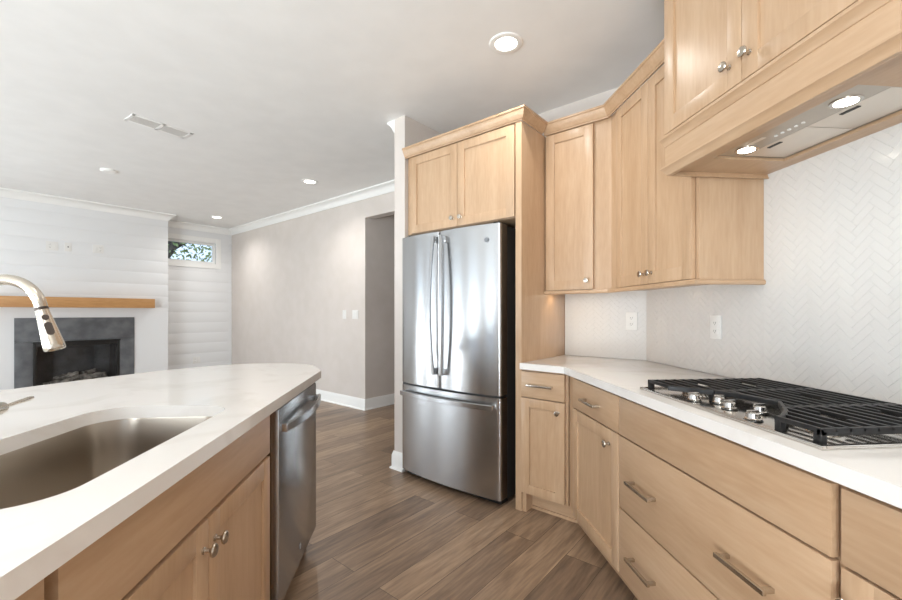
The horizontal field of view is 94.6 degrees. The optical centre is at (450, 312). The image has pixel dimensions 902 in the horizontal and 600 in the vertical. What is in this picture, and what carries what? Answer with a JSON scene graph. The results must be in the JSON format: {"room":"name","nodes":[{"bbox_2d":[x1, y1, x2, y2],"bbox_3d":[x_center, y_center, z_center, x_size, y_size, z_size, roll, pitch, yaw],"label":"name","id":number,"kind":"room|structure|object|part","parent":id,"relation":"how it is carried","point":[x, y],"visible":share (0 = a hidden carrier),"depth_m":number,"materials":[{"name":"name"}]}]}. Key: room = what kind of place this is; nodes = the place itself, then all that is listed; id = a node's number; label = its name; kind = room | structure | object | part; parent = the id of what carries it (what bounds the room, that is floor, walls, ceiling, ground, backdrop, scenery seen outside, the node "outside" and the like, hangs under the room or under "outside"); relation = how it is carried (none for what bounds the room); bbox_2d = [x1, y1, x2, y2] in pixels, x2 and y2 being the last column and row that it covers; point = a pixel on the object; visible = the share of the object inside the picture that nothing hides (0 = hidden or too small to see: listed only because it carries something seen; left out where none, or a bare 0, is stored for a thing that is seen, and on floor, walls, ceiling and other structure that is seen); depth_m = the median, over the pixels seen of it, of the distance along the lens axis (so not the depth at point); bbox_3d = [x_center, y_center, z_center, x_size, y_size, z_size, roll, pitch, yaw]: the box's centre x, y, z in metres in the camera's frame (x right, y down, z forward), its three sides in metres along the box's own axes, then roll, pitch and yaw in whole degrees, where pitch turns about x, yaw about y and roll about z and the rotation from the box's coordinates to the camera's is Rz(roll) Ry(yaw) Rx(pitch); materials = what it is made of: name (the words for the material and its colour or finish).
{"room":"kitchen","nodes":[
{"label":"kitchen","id":0,"kind":"room"},
{"bbox_2d":[0,197,167,390],"bbox_3d":[-5.248,-0.146,5.814,0.500,2.740,2.080,0,0,40],"label":"wall","id":1,"kind":"structure","parent":0,"point":[133,264],"depth_m":5.70,"materials":[{"name":"white paint"}]},
{"bbox_2d":[46,241,57,250],"bbox_3d":[-5.223,-0.870,5.446,0.009,0.116,0.118,0,0,40],"label":"wall outlet","id":2,"kind":"object","parent":1,"relation":"attached to","point":[50,245],"visible":1,"depth_m":5.44,"materials":[{"name":"white plastic"}]},
{"bbox_2d":[64,242,71,251],"bbox_3d":[-5.123,-0.875,5.566,0.009,0.116,0.072,0,0,39],"label":"cable plate","id":3,"kind":"object","parent":1,"relation":"attached to","point":[67,246],"visible":1,"depth_m":5.56,"materials":[{"name":"white plastic"}]},
{"bbox_2d":[0,296,154,307],"bbox_3d":[-4.984,-0.131,5.585,0.200,0.134,1.653,0,0,40],"label":"mantel shelf","id":4,"kind":"object","parent":1,"relation":"attached to","point":[5,301],"visible":1,"depth_m":5.52,"materials":[{"name":"brown wood"}]},
{"bbox_2d":[93,244,103,253],"bbox_3d":[-4.925,-0.883,5.806,0.009,0.116,0.118,0,0,40],"label":"wall outlet","id":5,"kind":"object","parent":1,"relation":"attached to","point":[96,248],"visible":1,"depth_m":5.81,"materials":[{"name":"white plastic"}]},
{"bbox_2d":[0,120,394,234],"bbox_3d":[-3.435,-1.466,4.029,5.570,0.100,4.830,0,0,40],"label":"trim","id":6,"kind":"structure","parent":1,"relation":"attached to","point":[389,186],"depth_m":5.78,"materials":[{"name":"white paint"}]},
{"bbox_2d":[168,227,231,369],"bbox_3d":[-5.635,-0.146,5.849,0.140,2.740,4.830,0,0,40],"label":"wall","id":7,"kind":"structure","parent":0,"point":[199,299],"depth_m":7.26,"materials":[{"name":"white paint"}]},
{"bbox_2d":[168,233,220,268],"bbox_3d":[-4.562,-1.044,7.093,0.108,0.535,1.165,0,0,40],"label":"window","id":8,"kind":"structure","parent":7,"relation":"in","point":[172,262],"depth_m":7.24,"materials":[{"name":"white paint"}]},
{"bbox_3d":[-4.581,-1.044,7.108,0.060,0.365,0.995,0,0,40],"label":"frame","id":9,"kind":"part","parent":8,"relation":"part of","materials":[{"name":"white paint"}]},
{"bbox_2d":[193,356,199,363],"bbox_3d":[-4.410,0.828,7.214,0.009,0.116,0.118,0,0,40],"label":"wall outlet","id":10,"kind":"object","parent":7,"relation":"attached to","point":[195,359],"visible":1,"depth_m":7.21,"materials":[{"name":"white plastic"}]},
{"bbox_2d":[232,191,394,398],"bbox_3d":[-1.858,-0.146,5.936,5.570,2.740,0.120,0,0,40],"label":"wall","id":11,"kind":"structure","parent":0,"point":[294,280],"depth_m":5.95,"materials":[{"name":"beige paint"}]},
{"bbox_2d":[352,310,357,318],"bbox_3d":[-1.228,0.029,5.332,0.118,0.116,0.008,0,0,40],"label":"light switch","id":12,"kind":"object","parent":11,"relation":"attached to","point":[354,312],"visible":1,"depth_m":5.33,"materials":[{"name":"white plastic"}]},
{"bbox_2d":[316,389,394,410],"bbox_3d":[-2.118,1.156,6.380,5.368,0.135,2.236,0,0,5],"label":"baseboard","id":13,"kind":"structure","parent":11,"relation":"attached to","point":[340,399],"depth_m":5.43,"materials":[{"name":"white paint"}]},
{"bbox_2d":[0,0,663,228],"bbox_3d":[-2.314,-1.546,2.198,9.242,0.060,11.212,0,0,-5],"label":"ceiling","id":14,"kind":"structure","parent":0,"point":[272,96],"depth_m":2.77,"materials":[{"name":"white paint"}]},
{"bbox_2d":[100,168,116,173],"bbox_3d":[-3.654,-1.503,4.436,0.140,0.027,0.140,0,0,-5],"label":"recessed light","id":15,"kind":"object","parent":14,"relation":"attached to","point":[104,170],"visible":1,"depth_m":4.40,"materials":[{"name":"white paint"}]},
{"bbox_2d":[124,114,192,138],"bbox_3d":[-2.375,-1.514,3.396,0.170,0.006,0.430,0,0,35],"label":"ceiling vent","id":16,"kind":"object","parent":14,"relation":"in","point":[133,118],"visible":1,"depth_m":3.38,"materials":[{"name":"white metal"}]},
{"bbox_2d":[301,179,317,183],"bbox_3d":[-1.636,-1.512,4.817,0.188,0.008,0.188,0,0,-5],"label":"recessed light","id":17,"kind":"object","parent":14,"relation":"in","point":[307,181],"visible":1,"depth_m":4.80,"materials":[{"name":"white paint"}]},
{"bbox_2d":[489,32,522,53],"bbox_3d":[0.310,-1.512,2.343,0.188,0.008,0.188,0,0,-5],"label":"recessed light","id":18,"kind":"object","parent":14,"relation":"in","point":[504,42],"visible":1,"depth_m":2.33,"materials":[{"name":"white paint"}]},
{"bbox_2d":[373,214,394,397],"bbox_3d":[-0.233,-0.146,6.324,0.120,2.740,2.550,0,0,40],"label":"wall","id":19,"kind":"structure","parent":0,"point":[383,227],"depth_m":5.46,"materials":[{"name":"beige paint"}]},
{"bbox_2d":[395,115,440,470],"bbox_3d":[0.798,-0.146,4.687,0.115,2.740,3.760,0,0,40],"label":"wall partition","id":20,"kind":"structure","parent":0,"point":[408,131],"depth_m":3.25,"materials":[{"name":"beige paint"}]},
{"bbox_2d":[389,450,404,471],"bbox_3d":[0.745,1.156,4.646,0.145,0.135,3.690,0,0,40],"label":"baseboard","id":21,"kind":"structure","parent":20,"relation":"attached to","point":[396,456],"depth_m":3.23,"materials":[{"name":"white paint"}]},
{"bbox_2d":[283,401,637,599],"bbox_3d":[-2.314,1.254,2.198,9.242,0.060,11.212,0,0,-5],"label":"floor","id":22,"kind":"structure","parent":0,"point":[381,532],"depth_m":2.22,"materials":[{"name":"brown wood"}]},
{"bbox_2d":[15,579,43,599],"bbox_3d":[-0.837,0.785,0.319,0.658,0.876,0.492,0,0,-5],"label":"base cabinet","id":23,"kind":"object","parent":22,"relation":"on","point":[36,592],"visible":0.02,"depth_m":0.57,"materials":[{"name":"brown wood"}]},
{"bbox_2d":[14,317,133,388],"bbox_3d":[-5.189,0.647,5.765,0.445,1.152,1.222,0,0,40],"label":"fireplace","id":24,"kind":"object","parent":22,"relation":"on","point":[87,357],"visible":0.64,"depth_m":5.76,"materials":[{"name":"grey stone"}]},
{"bbox_3d":[-5.067,0.729,5.658,0.078,0.670,0.880,0,0,40],"label":"metal frame","id":25,"kind":"part","parent":24,"relation":"part of","materials":[{"name":"black metal"}]},
{"bbox_2d":[44,415,269,599],"bbox_3d":[-0.907,0.785,1.034,0.652,0.876,0.940,0,0,-5],"label":"base cabinet","id":26,"kind":"object","parent":22,"relation":"on","point":[206,536],"visible":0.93,"depth_m":1.00,"materials":[{"name":"brown wood"}]},
{"bbox_2d":[0,363,320,599],"bbox_3d":[-1.238,0.329,1.261,1.272,0.038,2.504,0,0,-5],"label":"countertop","id":27,"kind":"structure","parent":26,"relation":"on","point":[37,538],"depth_m":1.13,"materials":[{"name":"white stone"}]},
{"bbox_2d":[0,274,65,414],"bbox_3d":[-1.081,0.109,1.081,0.242,0.402,0.196,0,0,-5],"label":"kitchen faucet","id":28,"kind":"object","parent":27,"relation":"on","point":[51,338],"visible":1,"depth_m":1.01,"materials":[{"name":"silver metal"}]},
{"bbox_3d":[-1.170,0.249,1.058,0.033,0.033,0.072,0,0,-5],"label":"handle","id":29,"kind":"part","parent":28,"relation":"part of","materials":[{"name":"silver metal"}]},
{"bbox_3d":[-1.172,0.244,1.123,0.012,0.019,0.097,0,0,-5],"label":"lever","id":30,"kind":"part","parent":28,"relation":"part of","materials":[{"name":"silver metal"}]},
{"bbox_3d":[-1.085,0.049,1.012,0.186,0.282,0.026,0,0,-5],"label":"spout","id":31,"kind":"part","parent":28,"relation":"part of","materials":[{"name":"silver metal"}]},
{"bbox_2d":[0,416,210,508],"bbox_3d":[-0.889,0.452,1.003,0.468,0.206,0.815,0,0,-5],"label":"sink","id":32,"kind":"object","parent":27,"relation":"in","point":[59,464],"visible":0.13,"depth_m":1.24,"materials":[{"name":"silver metal"}]},
{"bbox_3d":[-0.603,0.814,0.829,0.020,0.584,0.450,0,0,-5],"label":"door","id":33,"kind":"part","parent":26,"relation":"part of","materials":[{"name":"brown wood"}]},
{"bbox_3d":[-0.595,0.589,1.028,0.032,0.033,0.033,0,0,-5],"label":"knob","id":34,"kind":"part","parent":26,"relation":"part of","materials":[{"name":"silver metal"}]},
{"bbox_3d":[-0.601,0.589,1.087,0.032,0.033,0.033,0,0,-5],"label":"knob","id":35,"kind":"part","parent":26,"relation":"part of","materials":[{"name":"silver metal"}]},
{"bbox_3d":[-0.646,0.814,1.283,0.020,0.584,0.456,0,0,-5],"label":"door","id":36,"kind":"part","parent":26,"relation":"part of","materials":[{"name":"brown wood"}]},
{"bbox_2d":[267,383,320,599],"bbox_3d":[-0.942,0.790,1.837,0.656,0.866,0.612,0,0,-5],"label":"dishwasher","id":37,"kind":"object","parent":22,"relation":"on","point":[292,454],"visible":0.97,"depth_m":1.72,"materials":[{"name":"grey metal"}]},
{"bbox_3d":[-0.645,0.438,1.866,0.060,0.034,0.580,0,0,-5],"label":"handle","id":38,"kind":"part","parent":37,"relation":"part of","materials":[{"name":"silver metal"}]},
{"bbox_2d":[400,221,515,504],"bbox_3d":[0.147,0.324,3.085,0.882,1.800,0.758,0,0,40],"label":"refrigerator","id":39,"kind":"object","parent":22,"relation":"on","point":[458,392],"visible":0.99,"depth_m":2.74,"materials":[{"name":"grey metal"}]},
{"bbox_3d":[-0.205,-0.018,3.041,0.396,1.082,0.111,0,0,40],"label":"door","id":40,"kind":"part","parent":39,"relation":"part of","materials":[{"name":"silver metal"}]},
{"bbox_3d":[-0.126,-0.046,2.866,0.042,0.950,0.072,0,0,40],"label":"handle","id":41,"kind":"part","parent":39,"relation":"part of","materials":[{"name":"silver metal"}]},
{"bbox_3d":[-0.059,-0.046,2.810,0.042,0.950,0.072,0,0,40],"label":"handle","id":42,"kind":"part","parent":39,"relation":"part of","materials":[{"name":"silver metal"}]},
{"bbox_3d":[-0.059,0.596,2.835,0.814,0.034,0.086,0,0,40],"label":"handle","id":43,"kind":"part","parent":39,"relation":"part of","materials":[{"name":"silver metal"}]},
{"bbox_3d":[-0.018,0.859,2.886,0.882,0.639,0.111,0,0,40],"label":"freezer drawer","id":44,"kind":"part","parent":39,"relation":"part of","materials":[{"name":"silver metal"}]},
{"bbox_3d":[0.136,-0.018,2.757,0.480,1.082,0.114,0,0,40],"label":"door","id":45,"kind":"part","parent":39,"relation":"part of","materials":[{"name":"silver metal"}]},
{"bbox_2d":[516,121,564,510],"bbox_3d":[0.618,0.021,2.816,0.042,2.404,0.628,0,0,40],"label":"end panel","id":46,"kind":"object","parent":22,"relation":"on","point":[540,317],"visible":0.56,"depth_m":2.65,"materials":[{"name":"brown wood"}]},
{"bbox_2d":[521,370,577,522],"bbox_3d":[0.750,0.785,2.664,0.351,0.876,0.658,0,0,40],"label":"base cabinet","id":47,"kind":"object","parent":22,"relation":"on","point":[545,401],"visible":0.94,"depth_m":2.46,"materials":[{"name":"brown wood"}]},
{"bbox_3d":[0.521,0.438,2.451,0.166,0.013,0.038,0,0,40],"label":"bar pull","id":48,"kind":"part","parent":47,"relation":"part of","materials":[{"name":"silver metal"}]},
{"bbox_3d":[0.545,0.437,2.469,0.280,0.155,0.020,0,0,40],"label":"drawer","id":49,"kind":"part","parent":47,"relation":"part of","materials":[{"name":"brown wood"}]},
{"bbox_3d":[0.545,0.811,2.469,0.280,0.580,0.020,0,0,40],"label":"door","id":50,"kind":"part","parent":47,"relation":"part of","materials":[{"name":"brown wood"}]},
{"bbox_2d":[570,376,636,597],"bbox_3d":[0.961,0.785,2.221,0.658,0.876,0.858,0,0,-5],"label":"base cabinet","id":51,"kind":"object","parent":22,"relation":"on","point":[594,411],"visible":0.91,"depth_m":2.00,"materials":[{"name":"brown wood"}]},
{"bbox_3d":[0.668,0.442,2.023,0.038,0.013,0.166,0,0,-5],"label":"bar pull","id":52,"kind":"part","parent":51,"relation":"part of","materials":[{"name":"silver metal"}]},
{"bbox_3d":[0.698,0.437,2.023,0.020,0.155,0.503,0,0,-5],"label":"drawer","id":53,"kind":"part","parent":51,"relation":"part of","materials":[{"name":"brown wood"}]},
{"bbox_3d":[0.698,0.814,2.023,0.020,0.584,0.503,0,0,-5],"label":"door","id":54,"kind":"part","parent":51,"relation":"part of","materials":[{"name":"brown wood"}]},
{"bbox_3d":[0.688,0.584,1.848,0.032,0.033,0.033,0,0,-5],"label":"knob","id":55,"kind":"part","parent":51,"relation":"part of","materials":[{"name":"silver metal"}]},
{"bbox_2d":[520,355,901,508],"bbox_3d":[0.936,0.329,1.578,0.848,0.038,2.926,0,0,-5],"label":"countertop","id":56,"kind":"structure","parent":51,"relation":"on","point":[875,473],"depth_m":1.14,"materials":[{"name":"white stone"}]},
{"bbox_2d":[640,378,901,450],"bbox_3d":[1.051,0.287,1.324,0.518,0.044,0.746,0,0,-5],"label":"gas cooktop","id":57,"kind":"object","parent":56,"relation":"in","point":[823,420],"visible":1,"depth_m":1.19,"materials":[{"name":"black metal"}]},
{"bbox_3d":[0.832,0.288,1.425,0.042,0.029,0.042,0,0,-5],"label":"knob","id":58,"kind":"part","parent":57,"relation":"part of","materials":[{"name":"silver metal"}]},
{"bbox_3d":[0.911,0.296,1.540,0.100,0.014,0.100,0,0,-5],"label":"burner","id":59,"kind":"part","parent":57,"relation":"part of","materials":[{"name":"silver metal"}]},
{"bbox_3d":[0.890,0.288,1.380,0.042,0.029,0.042,0,0,-5],"label":"knob","id":60,"kind":"part","parent":57,"relation":"part of","materials":[{"name":"silver metal"}]},
{"bbox_3d":[0.871,0.288,1.302,0.042,0.029,0.042,0,0,-5],"label":"knob","id":61,"kind":"part","parent":57,"relation":"part of","materials":[{"name":"silver metal"}]},
{"bbox_3d":[0.846,0.288,1.165,0.042,0.029,0.042,0,0,-5],"label":"knob","id":62,"kind":"part","parent":57,"relation":"part of","materials":[{"name":"silver metal"}]},
{"bbox_3d":[0.926,0.288,1.249,0.042,0.029,0.042,0,0,-5],"label":"knob","id":63,"kind":"part","parent":57,"relation":"part of","materials":[{"name":"silver metal"}]},
{"bbox_2d":[619,397,847,599],"bbox_3d":[1.044,0.785,1.342,0.658,0.876,0.909,0,0,-5],"label":"base cabinet","id":64,"kind":"object","parent":22,"relation":"on","point":[704,515],"visible":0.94,"depth_m":1.20,"materials":[{"name":"brown wood"}]},
{"bbox_3d":[0.711,0.979,1.571,0.038,0.013,0.166,0,0,-5],"label":"bar pull","id":65,"kind":"part","parent":64,"relation":"part of","materials":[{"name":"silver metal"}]},
{"bbox_3d":[0.711,0.675,1.571,0.038,0.013,0.166,0,0,-5],"label":"bar pull","id":66,"kind":"part","parent":64,"relation":"part of","materials":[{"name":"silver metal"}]},
{"bbox_3d":[0.764,0.966,1.318,0.020,0.279,0.895,0,0,-5],"label":"drawer","id":67,"kind":"part","parent":64,"relation":"part of","materials":[{"name":"brown wood"}]},
{"bbox_3d":[0.757,0.675,1.081,0.038,0.013,0.166,0,0,-5],"label":"bar pull","id":68,"kind":"part","parent":64,"relation":"part of","materials":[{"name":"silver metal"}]},
{"bbox_2d":[835,488,901,599],"bbox_3d":[1.126,0.785,0.509,0.652,0.876,0.760,0,0,-5],"label":"base cabinet","id":69,"kind":"object","parent":22,"relation":"on","point":[871,528],"visible":0.91,"depth_m":0.80,"materials":[{"name":"brown wood"}]},
{"bbox_3d":[0.826,0.814,0.669,0.020,0.584,0.370,0,0,-5],"label":"door","id":70,"kind":"part","parent":69,"relation":"part of","materials":[{"name":"brown wood"}]},
{"bbox_2d":[518,87,635,359],"bbox_3d":[0.653,-0.146,3.275,1.692,2.740,0.120,0,0,40],"label":"wall","id":71,"kind":"structure","parent":0,"point":[599,99],"depth_m":2.98,"materials":[{"name":"beige paint"}]},
{"bbox_2d":[408,122,515,235],"bbox_3d":[0.210,-0.896,3.121,0.970,0.600,0.642,0,0,40],"label":"upper cabinet","id":72,"kind":"object","parent":71,"relation":"attached to","point":[471,181],"visible":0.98,"depth_m":2.85,"materials":[{"name":"brown wood"}]},
{"bbox_3d":[-0.127,-0.887,3.038,0.451,0.578,0.020,0,0,40],"label":"door","id":73,"kind":"part","parent":72,"relation":"part of","materials":[{"name":"brown wood"}]},
{"bbox_2d":[402,104,547,158],"bbox_3d":[0.130,-1.216,2.955,1.059,0.070,0.304,0,0,40],"label":"crown molding","id":74,"kind":"structure","parent":72,"relation":"attached to","point":[524,113],"depth_m":2.73,"materials":[{"name":"brown wood"}]},
{"bbox_3d":[0.225,-0.887,2.747,0.455,0.578,0.020,0,0,40],"label":"door","id":75,"kind":"part","parent":72,"relation":"part of","materials":[{"name":"brown wood"}]},
{"bbox_2d":[546,116,642,290],"bbox_3d":[0.934,-0.669,2.729,0.552,1.055,0.350,0,0,40],"label":"upper cabinet","id":76,"kind":"object","parent":71,"relation":"attached to","point":[578,159],"visible":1,"depth_m":2.65,"materials":[{"name":"brown wood"}]},
{"bbox_3d":[0.764,-0.661,2.696,0.321,1.031,0.020,0,0,40],"label":"door","id":77,"kind":"part","parent":76,"relation":"part of","materials":[{"name":"brown wood"}]},
{"bbox_2d":[543,39,663,135],"bbox_3d":[0.916,-1.216,2.315,0.264,0.070,1.118,0,0,-21],"label":"crown molding","id":78,"kind":"structure","parent":76,"relation":"attached to","point":[654,60],"depth_m":2.38,"materials":[{"name":"brown wood"}]},
{"bbox_2d":[565,290,646,359],"bbox_3d":[1.050,0.084,2.865,0.558,0.451,0.007,0,0,40],"label":"tile backsplash","id":79,"kind":"structure","parent":71,"relation":"attached to","point":[595,323],"depth_m":2.85,"materials":[{"name":"white tile"}]},
{"bbox_2d":[626,312,636,329],"bbox_3d":[1.187,0.058,2.738,0.072,0.116,0.009,0,0,40],"label":"wall outlet","id":80,"kind":"object","parent":79,"relation":"attached to","point":[631,317],"visible":1,"depth_m":2.73,"materials":[{"name":"white plastic"}]},
{"bbox_2d":[612,65,763,289],"bbox_3d":[1.130,-0.669,2.209,0.350,1.055,0.877,0,0,-5],"label":"upper cabinet","id":81,"kind":"object","parent":71,"relation":"attached to","point":[665,228],"visible":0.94,"depth_m":1.99,"materials":[{"name":"brown wood"}]},
{"bbox_3d":[0.990,-0.660,2.274,0.020,1.033,0.330,0,0,-5],"label":"door","id":82,"kind":"part","parent":81,"relation":"part of","materials":[{"name":"brown wood"}]},
{"bbox_3d":[0.977,-0.197,2.139,0.032,0.033,0.033,0,0,-5],"label":"knob","id":83,"kind":"part","parent":81,"relation":"part of","materials":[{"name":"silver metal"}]},
{"bbox_3d":[0.983,-0.197,2.072,0.032,0.033,0.033,0,0,-5],"label":"knob","id":84,"kind":"part","parent":81,"relation":"part of","materials":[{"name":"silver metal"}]},
{"bbox_2d":[544,279,765,294],"bbox_3d":[0.943,-0.130,2.272,0.317,0.024,1.243,0,0,-26],"label":"rail","id":85,"kind":"object","parent":81,"relation":"attached to","point":[691,281],"visible":1,"depth_m":1.89,"materials":[{"name":"brown wood"}]},
{"bbox_3d":[1.022,-0.660,1.943,0.020,1.033,0.328,0,0,-5],"label":"door","id":86,"kind":"part","parent":81,"relation":"part of","materials":[{"name":"brown wood"}]},
{"bbox_3d":[1.598,-0.147,-0.171,0.120,2.740,5.758,0,0,-5],"label":"wall","id":87,"kind":"structure","parent":0,"visible":0},
{"bbox_2d":[664,0,857,134],"bbox_3d":[1.141,-1.071,1.335,0.498,0.690,0.837,0,0,-5],"label":"upper cabinet","id":88,"kind":"object","parent":87,"relation":"attached to","point":[711,47],"visible":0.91,"depth_m":1.42,"materials":[{"name":"brown wood"}]},
{"bbox_3d":[0.915,-1.056,1.529,0.020,0.640,0.406,0,0,-5],"label":"door","id":89,"kind":"part","parent":88,"relation":"part of","materials":[{"name":"brown wood"}]},
{"bbox_3d":[0.904,-0.808,1.372,0.032,0.033,0.033,0,0,-5],"label":"knob","id":90,"kind":"part","parent":88,"relation":"part of","materials":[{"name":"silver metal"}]},
{"bbox_3d":[0.911,-0.808,1.291,0.032,0.033,0.033,0,0,-5],"label":"knob","id":91,"kind":"part","parent":88,"relation":"part of","materials":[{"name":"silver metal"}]},
{"bbox_2d":[659,0,901,178],"bbox_3d":[1.150,-0.645,1.336,0.476,0.158,0.871,0,0,-5],"label":"hood canopy","id":92,"kind":"object","parent":88,"relation":"attached to","point":[862,44],"visible":0.9,"depth_m":1.20,"materials":[{"name":"brown wood"}]},
{"bbox_2d":[719,85,901,157],"bbox_3d":[1.171,-0.621,1.343,0.275,0.064,0.498,0,0,-5],"label":"hood insert","id":93,"kind":"object","parent":92,"relation":"attached to","point":[858,106],"visible":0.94,"depth_m":1.30,"materials":[{"name":"silver metal"}]},
{"bbox_2d":[734,146,758,153],"bbox_3d":[1.078,-0.592,1.517,0.073,0.003,0.073,0,0,-5],"label":"lamp","id":94,"kind":"object","parent":93,"relation":"attached to","point":[740,149],"depth_m":1.51,"materials":[{"name":"white glass"}]},
{"bbox_2d":[828,94,863,108],"bbox_3d":[1.111,-0.592,1.170,0.073,0.003,0.073,0,0,-5],"label":"lamp","id":95,"kind":"object","parent":93,"relation":"attached to","point":[843,101],"depth_m":1.16,"materials":[{"name":"white glass"}]},
{"bbox_3d":[0.955,-1.056,1.112,0.020,0.640,0.426,0,0,-5],"label":"door","id":96,"kind":"part","parent":88,"relation":"part of","materials":[{"name":"brown wood"}]},
{"bbox_2d":[646,123,901,403],"bbox_3d":[1.383,-0.146,1.424,0.007,0.911,2.534,0,0,-5],"label":"tile backsplash","id":97,"kind":"structure","parent":87,"relation":"attached to","point":[827,313],"depth_m":1.55,"materials":[{"name":"white tile"}]},
{"bbox_2d":[710,315,720,338],"bbox_3d":[1.313,0.073,2.065,0.009,0.116,0.072,0,0,-5],"label":"wall outlet","id":98,"kind":"object","parent":97,"relation":"attached to","point":[715,320],"visible":1,"depth_m":2.06,"materials":[{"name":"white plastic"}]},
{"label":"outside","id":99,"kind":"structure","parent":0,"visible":0},
{"bbox_3d":[-5.449,1.623,4.507,70.000,0.200,70.000,0,0,-5],"label":"ground","id":100,"kind":"structure","parent":99,"visible":0},
{"bbox_2d":[168,241,211,261],"bbox_3d":[-7.225,-1.096,10.571,2.270,5.252,2.304,0,0,-5],"label":"tree","id":101,"kind":"object","parent":100,"relation":"on","point":[172,246],"visible":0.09,"depth_m":10.52,"materials":[{"name":"green plant"}]},
{"bbox_2d":[175,244,211,261],"bbox_3d":[-7.782,-0.993,14.103,3.037,5.075,3.032,0,0,-5],"label":"tree","id":102,"kind":"object","parent":100,"relation":"on","point":[193,245],"visible":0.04,"depth_m":13.82,"materials":[{"name":"green plant"}]}
]}

